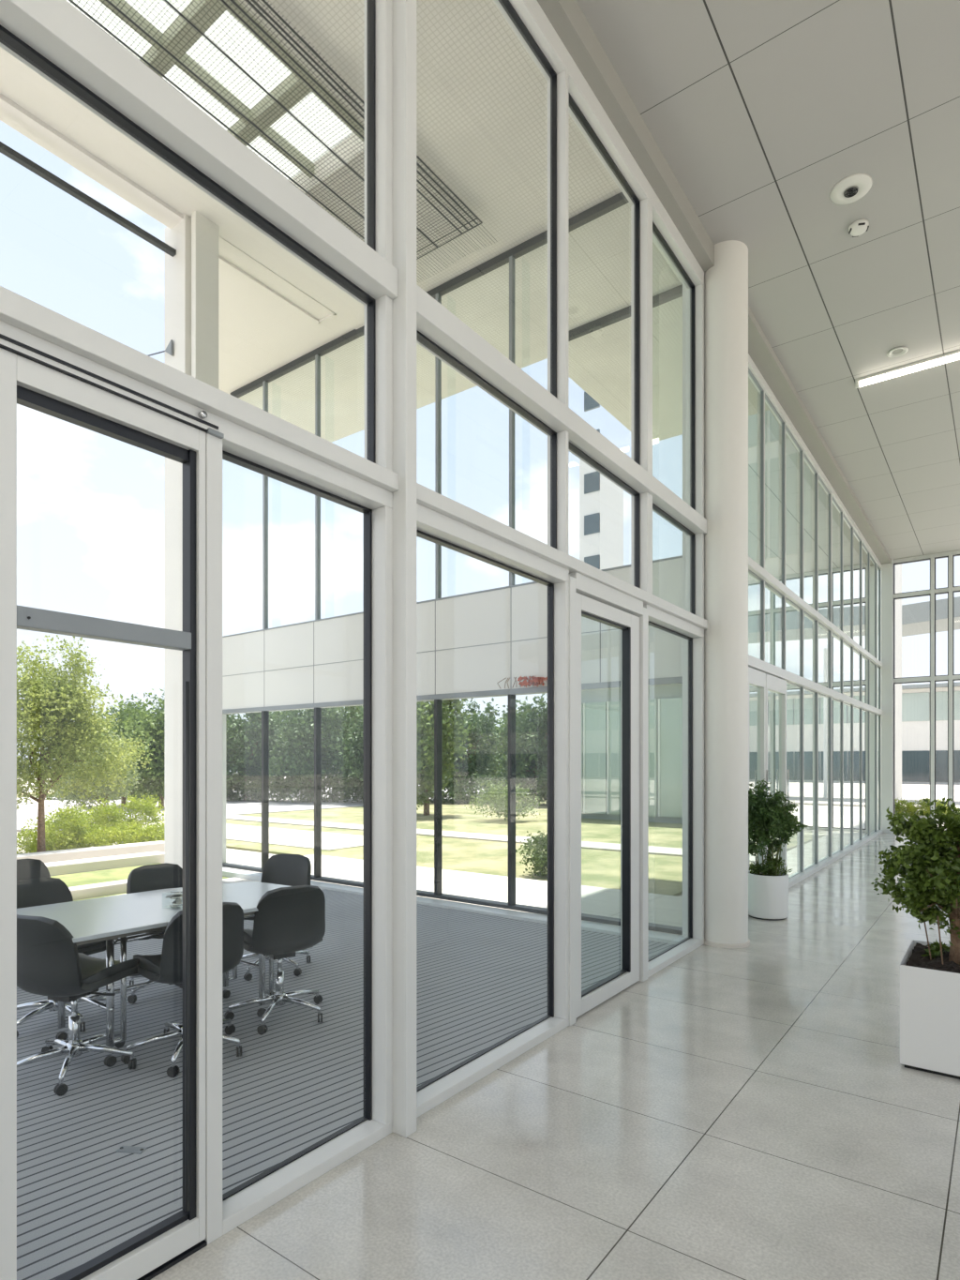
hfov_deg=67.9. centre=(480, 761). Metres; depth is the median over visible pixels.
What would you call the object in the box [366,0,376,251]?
window
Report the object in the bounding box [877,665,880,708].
window
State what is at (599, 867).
lawn
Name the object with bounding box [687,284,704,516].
trim
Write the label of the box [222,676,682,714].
trim
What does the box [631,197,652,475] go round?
trim
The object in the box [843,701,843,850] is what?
trim
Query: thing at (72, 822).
bush
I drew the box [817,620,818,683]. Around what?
trim
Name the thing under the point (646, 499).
trim
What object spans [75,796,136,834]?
bush
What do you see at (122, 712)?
tree
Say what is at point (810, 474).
window
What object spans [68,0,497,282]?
grille
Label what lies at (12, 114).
trim
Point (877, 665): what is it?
trim
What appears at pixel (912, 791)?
ground square
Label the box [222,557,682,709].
wall
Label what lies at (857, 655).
window
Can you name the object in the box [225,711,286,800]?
tree
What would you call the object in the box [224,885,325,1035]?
chair
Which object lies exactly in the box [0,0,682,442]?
ceiling
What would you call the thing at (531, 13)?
trim
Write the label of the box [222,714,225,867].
trim
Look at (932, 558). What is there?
trim
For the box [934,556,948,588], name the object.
window
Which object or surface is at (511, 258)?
trim
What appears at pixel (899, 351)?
recessed light
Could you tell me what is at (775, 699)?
window
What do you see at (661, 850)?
path
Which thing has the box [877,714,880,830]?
window
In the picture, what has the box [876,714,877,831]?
trim
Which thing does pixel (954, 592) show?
window
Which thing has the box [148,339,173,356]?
bracket
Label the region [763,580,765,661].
trim
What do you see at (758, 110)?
ceiling
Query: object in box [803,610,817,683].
window
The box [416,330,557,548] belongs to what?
window
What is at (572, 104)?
window
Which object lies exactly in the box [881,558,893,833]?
trim
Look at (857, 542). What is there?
window
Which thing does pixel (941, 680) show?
window
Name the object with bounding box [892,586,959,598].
trim
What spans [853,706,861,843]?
window
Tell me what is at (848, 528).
window
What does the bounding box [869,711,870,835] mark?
trim
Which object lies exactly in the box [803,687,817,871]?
window
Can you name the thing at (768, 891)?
pot
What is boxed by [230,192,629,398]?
trim
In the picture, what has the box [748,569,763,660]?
window
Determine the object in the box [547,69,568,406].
trim
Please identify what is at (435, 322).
trim
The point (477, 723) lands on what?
tree
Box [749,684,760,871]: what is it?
window
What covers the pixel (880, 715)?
trim
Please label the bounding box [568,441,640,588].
window
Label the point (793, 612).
window
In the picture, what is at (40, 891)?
chair
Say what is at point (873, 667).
window
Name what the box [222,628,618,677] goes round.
trim
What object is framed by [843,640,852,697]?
window
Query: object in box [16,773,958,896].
ground
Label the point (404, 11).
window mullion
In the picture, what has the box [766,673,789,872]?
door
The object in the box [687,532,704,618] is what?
trim
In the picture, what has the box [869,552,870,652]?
trim
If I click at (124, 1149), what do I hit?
socket
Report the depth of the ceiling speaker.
5.54 m
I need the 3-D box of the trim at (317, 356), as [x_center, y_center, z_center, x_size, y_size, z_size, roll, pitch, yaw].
[-2.145,-3.620,9.434,0.040,3.500,0.060,0,0,36]
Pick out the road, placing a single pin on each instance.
(28, 811)
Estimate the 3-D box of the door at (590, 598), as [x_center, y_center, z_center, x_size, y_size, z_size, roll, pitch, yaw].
[0.839,0.220,4.810,0.132,2.760,1.170,0,0,36]
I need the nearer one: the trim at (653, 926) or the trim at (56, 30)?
the trim at (56, 30)
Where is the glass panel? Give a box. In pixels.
[581,684,682,823]
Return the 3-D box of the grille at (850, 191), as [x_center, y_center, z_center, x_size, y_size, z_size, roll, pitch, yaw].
[2.898,-4.448,5.566,0.104,0.016,0.104,0,0,36]
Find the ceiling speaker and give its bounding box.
[829,173,873,204]
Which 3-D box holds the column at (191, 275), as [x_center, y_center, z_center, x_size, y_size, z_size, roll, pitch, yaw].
[-2.940,-1.925,7.261,0.500,7.050,0.300,0,0,36]
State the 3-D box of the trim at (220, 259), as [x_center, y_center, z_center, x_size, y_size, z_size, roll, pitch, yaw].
[-2.349,-5.435,8.087,0.310,0.030,1.630,0,0,36]
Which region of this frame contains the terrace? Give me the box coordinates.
[104,877,260,897]
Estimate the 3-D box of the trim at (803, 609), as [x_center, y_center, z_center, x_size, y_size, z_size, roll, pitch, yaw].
[4.444,-1.620,9.878,0.080,0.960,0.025,0,0,36]
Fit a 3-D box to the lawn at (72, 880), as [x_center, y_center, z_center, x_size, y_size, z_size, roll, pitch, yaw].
[-8.523,1.772,5.165,2.400,0.255,14.200,0,0,36]
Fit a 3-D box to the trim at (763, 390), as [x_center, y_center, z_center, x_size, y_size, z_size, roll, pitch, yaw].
[3.269,-3.245,8.284,0.080,2.110,0.025,0,0,36]
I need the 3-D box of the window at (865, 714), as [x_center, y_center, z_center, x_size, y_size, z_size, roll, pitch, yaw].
[7.715,0.250,14.299,0.040,2.560,0.975,0,0,36]
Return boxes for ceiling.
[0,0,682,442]
[575,0,959,559]
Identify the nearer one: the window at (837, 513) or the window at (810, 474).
the window at (810, 474)
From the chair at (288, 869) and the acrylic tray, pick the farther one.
the chair at (288, 869)
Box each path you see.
[16,798,682,856]
[110,821,363,850]
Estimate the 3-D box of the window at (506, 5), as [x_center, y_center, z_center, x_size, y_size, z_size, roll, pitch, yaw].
[0.026,-3.135,3.751,0.040,2.050,1.430,0,0,36]
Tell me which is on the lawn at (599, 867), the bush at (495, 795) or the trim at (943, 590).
the bush at (495, 795)
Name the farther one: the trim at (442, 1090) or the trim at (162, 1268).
the trim at (442, 1090)
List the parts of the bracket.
plate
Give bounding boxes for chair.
[16,858,50,881]
[16,876,105,1038]
[16,914,140,1096]
[120,902,243,1077]
[126,862,182,1003]
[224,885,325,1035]
[240,853,311,980]
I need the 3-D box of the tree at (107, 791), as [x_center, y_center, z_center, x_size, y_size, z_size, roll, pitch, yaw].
[-9.660,0.427,17.999,1.948,2.666,1.750,0,0,29]
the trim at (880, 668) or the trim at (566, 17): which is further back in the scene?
the trim at (880, 668)
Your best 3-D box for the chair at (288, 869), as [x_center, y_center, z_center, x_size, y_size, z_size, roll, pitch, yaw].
[-1.612,1.173,5.479,0.624,0.853,0.625,0,0,16]
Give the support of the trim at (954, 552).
attached to the ceiling at (758, 110)
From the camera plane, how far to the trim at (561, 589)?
4.30 m
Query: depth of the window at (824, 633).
11.11 m
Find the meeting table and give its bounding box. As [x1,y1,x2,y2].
[16,881,288,1067]
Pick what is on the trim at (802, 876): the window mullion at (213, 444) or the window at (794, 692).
the window at (794, 692)
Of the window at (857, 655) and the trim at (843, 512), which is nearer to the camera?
the trim at (843, 512)
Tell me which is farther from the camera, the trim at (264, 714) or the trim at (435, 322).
the trim at (264, 714)
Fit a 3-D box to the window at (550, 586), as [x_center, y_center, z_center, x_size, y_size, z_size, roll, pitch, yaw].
[0.050,0.195,3.759,0.130,2.710,1.470,0,0,36]
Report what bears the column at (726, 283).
on the floor at (752, 1112)
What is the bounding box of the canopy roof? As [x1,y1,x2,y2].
[902,596,959,636]
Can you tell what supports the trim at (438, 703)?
attached to the wall at (519, 612)
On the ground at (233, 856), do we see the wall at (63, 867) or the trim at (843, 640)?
the wall at (63, 867)
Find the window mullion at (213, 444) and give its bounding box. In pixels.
[204,433,222,1244]
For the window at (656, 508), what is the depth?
6.24 m
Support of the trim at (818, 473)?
attached to the wall at (519, 612)
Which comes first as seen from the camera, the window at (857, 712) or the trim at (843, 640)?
the trim at (843, 640)
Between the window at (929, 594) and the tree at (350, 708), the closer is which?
the window at (929, 594)
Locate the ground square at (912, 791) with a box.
[902,783,959,808]
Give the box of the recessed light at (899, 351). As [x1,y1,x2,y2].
[887,346,908,357]
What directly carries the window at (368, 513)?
on the trim at (262, 1195)
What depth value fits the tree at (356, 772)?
27.48 m
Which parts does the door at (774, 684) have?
pull handle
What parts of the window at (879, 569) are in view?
glass pane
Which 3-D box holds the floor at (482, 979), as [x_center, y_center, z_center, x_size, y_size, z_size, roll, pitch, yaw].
[-2.835,1.700,3.848,4.560,0.200,9.230,0,0,36]
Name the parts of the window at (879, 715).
glass pane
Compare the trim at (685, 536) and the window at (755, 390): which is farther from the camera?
the window at (755, 390)
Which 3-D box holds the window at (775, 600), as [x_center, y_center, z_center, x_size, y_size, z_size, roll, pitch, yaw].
[3.567,-1.620,8.673,0.040,0.960,0.955,0,0,36]
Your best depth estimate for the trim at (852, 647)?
13.07 m
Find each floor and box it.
[16,888,674,1279]
[150,833,959,1279]
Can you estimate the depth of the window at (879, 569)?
15.89 m
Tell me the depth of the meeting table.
4.05 m
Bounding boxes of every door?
[0,347,205,1279]
[568,572,648,1025]
[748,666,767,871]
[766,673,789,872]
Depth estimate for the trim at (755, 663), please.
9.60 m
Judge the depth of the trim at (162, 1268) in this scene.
2.27 m
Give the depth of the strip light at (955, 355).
8.03 m
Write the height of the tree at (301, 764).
4.958 m
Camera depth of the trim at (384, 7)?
3.06 m
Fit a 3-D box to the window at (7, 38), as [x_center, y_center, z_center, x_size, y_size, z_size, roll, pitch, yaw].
[-1.269,-1.610,1.995,0.040,0.760,2.705,0,0,36]
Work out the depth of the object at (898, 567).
25.09 m
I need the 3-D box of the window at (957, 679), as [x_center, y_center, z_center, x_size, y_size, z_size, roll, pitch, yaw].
[10.440,-0.095,14.927,0.890,3.290,0.080,0,0,36]
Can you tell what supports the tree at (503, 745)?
on the lawn at (599, 867)
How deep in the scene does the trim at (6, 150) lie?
6.45 m
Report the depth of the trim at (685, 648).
6.36 m
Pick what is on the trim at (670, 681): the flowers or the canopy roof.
the flowers
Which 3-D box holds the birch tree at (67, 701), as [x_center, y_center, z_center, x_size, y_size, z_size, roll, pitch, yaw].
[-7.599,-0.267,12.589,2.661,4.054,3.159,0,0,34]
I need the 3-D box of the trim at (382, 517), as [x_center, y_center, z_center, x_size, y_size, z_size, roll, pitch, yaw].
[-0.441,0.230,3.092,0.130,2.640,0.045,0,0,36]
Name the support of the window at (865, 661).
in the wall at (519, 612)
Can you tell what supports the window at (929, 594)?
attached to the trim at (955, 677)
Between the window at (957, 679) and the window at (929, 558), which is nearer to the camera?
the window at (957, 679)
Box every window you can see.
[0,24,376,463]
[65,0,364,180]
[222,450,372,1201]
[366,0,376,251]
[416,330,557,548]
[416,502,569,1092]
[498,0,557,397]
[568,91,640,465]
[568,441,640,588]
[643,603,704,961]
[652,221,695,510]
[652,503,695,614]
[748,367,763,567]
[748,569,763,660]
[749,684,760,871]
[765,392,784,585]
[765,581,784,669]
[768,690,782,868]
[785,424,802,599]
[785,597,802,677]
[786,680,802,878]
[803,451,817,611]
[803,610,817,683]
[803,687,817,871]
[818,475,830,621]
[818,621,830,688]
[818,692,830,862]
[832,496,843,631]
[832,632,843,693]
[832,697,843,855]
[843,513,852,638]
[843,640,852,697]
[843,702,852,848]
[853,528,861,646]
[853,647,861,701]
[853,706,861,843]
[862,542,869,652]
[862,654,869,704]
[862,708,869,838]
[870,554,876,658]
[870,660,876,707]
[870,711,876,834]
[877,566,880,661]
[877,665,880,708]
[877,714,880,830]
[893,557,931,594]
[893,593,931,678]
[893,680,931,816]
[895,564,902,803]
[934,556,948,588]
[934,591,948,676]
[934,679,948,814]
[952,554,959,587]
[952,590,959,675]
[952,678,959,811]
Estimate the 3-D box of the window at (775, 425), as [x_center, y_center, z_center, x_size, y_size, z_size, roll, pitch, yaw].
[3.567,-3.245,8.673,0.040,2.110,0.955,0,0,36]
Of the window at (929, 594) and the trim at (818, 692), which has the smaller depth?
the trim at (818, 692)
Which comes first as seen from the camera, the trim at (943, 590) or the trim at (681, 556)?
the trim at (681, 556)
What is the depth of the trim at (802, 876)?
11.02 m
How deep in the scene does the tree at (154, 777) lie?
24.34 m
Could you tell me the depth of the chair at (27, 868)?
5.47 m
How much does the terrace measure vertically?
0.270 m
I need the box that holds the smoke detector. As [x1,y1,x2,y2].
[848,218,869,237]
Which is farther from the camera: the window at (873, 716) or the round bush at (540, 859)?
the window at (873, 716)
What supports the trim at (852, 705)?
on the trim at (802, 876)
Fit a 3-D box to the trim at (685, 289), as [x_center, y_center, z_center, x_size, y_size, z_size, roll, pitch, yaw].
[1.937,-3.245,6.461,0.100,2.110,0.300,0,0,36]
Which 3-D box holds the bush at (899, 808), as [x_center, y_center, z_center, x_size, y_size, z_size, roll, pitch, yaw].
[13.382,1.482,22.597,0.926,0.707,0.944,0,0,33]
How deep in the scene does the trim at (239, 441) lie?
2.47 m
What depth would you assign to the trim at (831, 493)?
11.44 m
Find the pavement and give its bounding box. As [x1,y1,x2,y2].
[227,854,682,935]
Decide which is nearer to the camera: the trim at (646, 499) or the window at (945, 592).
the trim at (646, 499)
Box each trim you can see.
[0,0,397,305]
[0,92,183,228]
[0,141,176,256]
[0,286,398,492]
[0,320,392,510]
[0,333,224,438]
[136,1239,207,1279]
[218,235,336,323]
[222,555,682,637]
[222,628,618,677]
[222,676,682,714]
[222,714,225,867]
[222,862,682,934]
[222,867,685,944]
[222,1119,392,1234]
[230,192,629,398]
[261,710,269,870]
[262,380,268,629]
[314,707,321,877]
[315,354,320,619]
[364,0,392,264]
[364,294,392,471]
[372,506,392,1124]
[416,284,707,535]
[416,482,707,629]
[416,1016,569,1117]
[434,699,442,895]
[435,293,441,599]
[493,0,704,289]
[508,694,515,905]
[509,256,514,586]
[537,0,714,271]
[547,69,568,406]
[547,430,568,554]
[554,581,568,1019]
[568,284,682,341]
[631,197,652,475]
[631,492,652,594]
[648,937,704,977]
[682,282,687,503]
[682,532,687,610]
[682,637,882,715]
[682,646,687,933]
[682,829,883,937]
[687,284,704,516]
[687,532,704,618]
[687,637,704,939]
[748,306,891,564]
[748,353,881,569]
[748,556,882,667]
[763,390,765,569]
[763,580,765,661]
[784,422,785,585]
[784,596,785,669]
[802,450,803,600]
[802,609,803,677]
[802,687,803,872]
[817,472,818,611]
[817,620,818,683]
[817,692,818,864]
[830,493,832,622]
[830,630,832,689]
[830,697,832,857]
[843,512,843,632]
[843,639,843,693]
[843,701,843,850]
[852,527,853,639]
[852,647,853,697]
[852,705,853,844]
[861,540,862,647]
[861,653,862,701]
[861,708,862,840]
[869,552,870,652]
[869,659,870,705]
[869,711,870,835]
[876,563,877,659]
[876,664,877,707]
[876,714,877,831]
[880,569,881,662]
[880,667,881,709]
[880,715,881,829]
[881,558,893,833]
[892,550,959,563]
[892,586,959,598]
[892,675,959,682]
[931,557,934,818]
[948,554,952,810]
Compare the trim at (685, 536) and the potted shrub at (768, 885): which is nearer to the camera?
the trim at (685, 536)
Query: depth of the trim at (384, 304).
3.06 m
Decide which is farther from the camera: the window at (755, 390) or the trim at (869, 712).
the trim at (869, 712)
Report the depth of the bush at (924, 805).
22.32 m
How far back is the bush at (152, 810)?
15.48 m
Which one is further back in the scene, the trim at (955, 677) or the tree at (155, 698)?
the tree at (155, 698)
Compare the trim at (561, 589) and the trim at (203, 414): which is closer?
the trim at (203, 414)
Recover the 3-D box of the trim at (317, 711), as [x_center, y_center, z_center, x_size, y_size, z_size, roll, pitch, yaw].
[-2.148,0.410,9.430,0.044,2.240,0.090,0,0,36]
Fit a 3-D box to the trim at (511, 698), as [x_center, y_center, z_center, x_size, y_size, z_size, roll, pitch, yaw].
[0.339,0.410,7.596,0.044,2.240,0.090,0,0,36]
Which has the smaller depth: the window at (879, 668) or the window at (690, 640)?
the window at (690, 640)
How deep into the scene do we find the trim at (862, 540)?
13.87 m
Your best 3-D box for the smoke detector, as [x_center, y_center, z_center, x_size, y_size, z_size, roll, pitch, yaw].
[3.159,-4.444,5.945,0.150,0.052,0.150,0,0,36]
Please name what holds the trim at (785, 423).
attached to the wall at (519, 612)
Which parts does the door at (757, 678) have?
pull handle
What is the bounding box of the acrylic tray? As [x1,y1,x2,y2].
[165,891,182,907]
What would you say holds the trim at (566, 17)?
attached to the ceiling at (758, 110)
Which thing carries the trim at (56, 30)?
attached to the wall
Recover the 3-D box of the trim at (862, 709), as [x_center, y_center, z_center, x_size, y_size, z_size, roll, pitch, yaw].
[7.411,0.250,13.902,0.080,2.560,0.025,0,0,36]
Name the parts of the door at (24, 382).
rail, pull handle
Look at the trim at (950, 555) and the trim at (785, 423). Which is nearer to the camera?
the trim at (785, 423)
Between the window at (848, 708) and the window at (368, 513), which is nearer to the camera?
the window at (368, 513)
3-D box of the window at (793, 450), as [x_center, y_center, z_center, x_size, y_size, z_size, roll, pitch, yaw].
[4.155,-3.245,9.469,0.040,2.110,0.975,0,0,36]
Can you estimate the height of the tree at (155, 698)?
6.186 m
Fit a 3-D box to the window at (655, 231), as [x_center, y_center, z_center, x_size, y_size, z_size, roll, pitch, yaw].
[1.548,-3.135,5.816,0.040,2.050,1.080,0,0,36]
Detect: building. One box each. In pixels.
[579,391,623,570]
[902,682,959,783]
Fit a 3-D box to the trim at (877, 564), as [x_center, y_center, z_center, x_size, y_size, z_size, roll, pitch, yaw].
[8.598,-3.245,15.512,0.080,2.110,0.025,0,0,36]
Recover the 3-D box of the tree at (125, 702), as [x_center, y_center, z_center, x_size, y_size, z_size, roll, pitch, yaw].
[-19.747,-1.065,39.874,4.651,5.651,4.486,0,0,-15]
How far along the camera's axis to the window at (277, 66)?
5.80 m
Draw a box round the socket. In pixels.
[116,1145,147,1154]
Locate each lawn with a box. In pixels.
[16,789,682,896]
[50,862,228,901]
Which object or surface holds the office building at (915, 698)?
on the ground at (233, 856)
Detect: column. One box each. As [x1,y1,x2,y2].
[164,210,218,868]
[704,240,750,948]
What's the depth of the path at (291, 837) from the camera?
15.34 m
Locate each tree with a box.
[16,634,154,852]
[38,707,118,783]
[52,725,144,814]
[75,693,154,806]
[97,696,164,723]
[120,688,164,809]
[146,688,164,723]
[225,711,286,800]
[237,709,308,791]
[269,706,354,802]
[300,705,363,795]
[328,705,363,797]
[416,698,472,815]
[421,697,508,797]
[460,709,522,791]
[495,693,547,805]
[871,797,959,1079]
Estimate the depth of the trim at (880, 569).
15.96 m
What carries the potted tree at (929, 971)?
on the floor at (752, 1112)
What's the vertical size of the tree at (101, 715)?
4.439 m
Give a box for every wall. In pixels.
[16,840,164,875]
[68,879,127,900]
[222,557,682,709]
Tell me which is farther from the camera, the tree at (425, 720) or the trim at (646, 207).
the tree at (425, 720)
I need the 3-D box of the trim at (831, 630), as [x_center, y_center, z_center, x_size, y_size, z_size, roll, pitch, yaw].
[5.623,-1.620,11.477,0.080,0.960,0.050,0,0,36]
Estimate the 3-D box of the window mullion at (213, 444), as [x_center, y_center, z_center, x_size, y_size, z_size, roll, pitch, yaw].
[-0.937,0.255,2.419,0.130,2.690,0.058,0,0,36]
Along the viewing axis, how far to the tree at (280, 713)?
33.39 m
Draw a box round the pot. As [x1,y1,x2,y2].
[748,871,788,919]
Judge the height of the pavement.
0.280 m
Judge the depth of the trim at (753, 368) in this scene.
9.77 m
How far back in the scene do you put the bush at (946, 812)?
22.72 m
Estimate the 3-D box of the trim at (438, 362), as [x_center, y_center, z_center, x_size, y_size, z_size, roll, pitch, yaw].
[-0.479,-3.620,8.205,0.040,3.500,0.060,0,0,36]
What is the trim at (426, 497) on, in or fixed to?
attached to the wall at (519, 612)
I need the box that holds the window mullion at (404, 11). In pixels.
[391,0,416,1137]
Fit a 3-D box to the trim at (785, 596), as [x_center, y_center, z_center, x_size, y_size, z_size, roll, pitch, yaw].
[3.850,-1.620,9.073,0.080,0.960,0.025,0,0,36]
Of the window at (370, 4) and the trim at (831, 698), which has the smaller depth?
the window at (370, 4)
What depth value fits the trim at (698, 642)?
6.23 m
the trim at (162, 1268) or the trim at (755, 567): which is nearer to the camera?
the trim at (162, 1268)
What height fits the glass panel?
3.950 m
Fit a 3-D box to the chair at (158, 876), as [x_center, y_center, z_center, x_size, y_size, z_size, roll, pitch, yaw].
[-2.154,1.173,4.977,0.624,0.854,0.624,0,0,44]
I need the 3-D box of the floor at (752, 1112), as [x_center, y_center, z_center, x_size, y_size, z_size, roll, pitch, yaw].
[4.572,1.700,6.041,4.760,0.200,21.550,0,0,36]
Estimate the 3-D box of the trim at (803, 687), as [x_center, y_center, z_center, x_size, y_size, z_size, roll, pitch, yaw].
[4.444,0.250,9.878,0.080,2.560,0.025,0,0,36]
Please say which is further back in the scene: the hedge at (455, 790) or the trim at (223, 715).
the hedge at (455, 790)
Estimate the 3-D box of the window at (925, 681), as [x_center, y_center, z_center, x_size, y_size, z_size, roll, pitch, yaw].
[9.482,-0.095,15.633,0.700,3.290,0.080,0,0,36]
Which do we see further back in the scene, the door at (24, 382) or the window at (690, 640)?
the window at (690, 640)
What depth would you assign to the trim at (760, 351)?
9.31 m
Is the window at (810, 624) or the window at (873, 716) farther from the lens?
the window at (873, 716)
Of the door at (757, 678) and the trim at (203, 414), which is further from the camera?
the door at (757, 678)
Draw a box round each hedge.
[16,819,164,854]
[45,777,152,799]
[225,765,547,805]
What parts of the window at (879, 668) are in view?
glass pane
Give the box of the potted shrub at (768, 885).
[748,778,808,919]
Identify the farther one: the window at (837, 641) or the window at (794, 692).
the window at (837, 641)
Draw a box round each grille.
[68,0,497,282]
[843,185,858,197]
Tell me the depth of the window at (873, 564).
15.21 m
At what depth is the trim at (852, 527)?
13.07 m
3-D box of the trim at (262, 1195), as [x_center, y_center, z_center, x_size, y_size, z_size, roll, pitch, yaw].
[-0.674,1.575,2.777,0.130,0.050,0.830,0,0,36]
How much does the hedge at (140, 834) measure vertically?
0.784 m
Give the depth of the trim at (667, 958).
5.74 m
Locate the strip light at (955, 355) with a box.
[855,349,959,388]
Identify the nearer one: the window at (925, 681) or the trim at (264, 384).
the trim at (264, 384)
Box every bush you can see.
[24,801,103,851]
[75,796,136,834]
[91,792,164,838]
[464,779,543,820]
[515,829,547,878]
[895,798,918,815]
[903,798,942,815]
[935,798,959,814]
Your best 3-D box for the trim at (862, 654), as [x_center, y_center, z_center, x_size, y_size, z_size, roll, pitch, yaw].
[7.411,-1.620,13.902,0.080,0.960,0.025,0,0,36]
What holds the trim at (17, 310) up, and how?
attached to the wall
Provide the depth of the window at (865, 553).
14.40 m
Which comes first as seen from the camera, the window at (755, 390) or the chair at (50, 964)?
the chair at (50, 964)
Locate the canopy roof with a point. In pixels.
(916, 616)
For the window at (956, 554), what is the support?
in the wall
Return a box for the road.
[16,784,531,831]
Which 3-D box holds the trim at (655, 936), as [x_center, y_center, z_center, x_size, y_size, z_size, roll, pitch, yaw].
[-1.147,1.660,8.480,7.340,0.180,0.230,0,0,36]
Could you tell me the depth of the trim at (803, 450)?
9.85 m
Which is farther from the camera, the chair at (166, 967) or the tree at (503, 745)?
the tree at (503, 745)
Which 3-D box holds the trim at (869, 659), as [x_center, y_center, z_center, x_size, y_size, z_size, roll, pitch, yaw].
[8.004,-1.620,14.707,0.080,0.960,0.025,0,0,36]
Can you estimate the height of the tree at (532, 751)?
4.547 m
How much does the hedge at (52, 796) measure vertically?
1.691 m
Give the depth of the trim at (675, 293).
8.59 m
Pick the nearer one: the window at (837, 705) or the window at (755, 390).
the window at (755, 390)

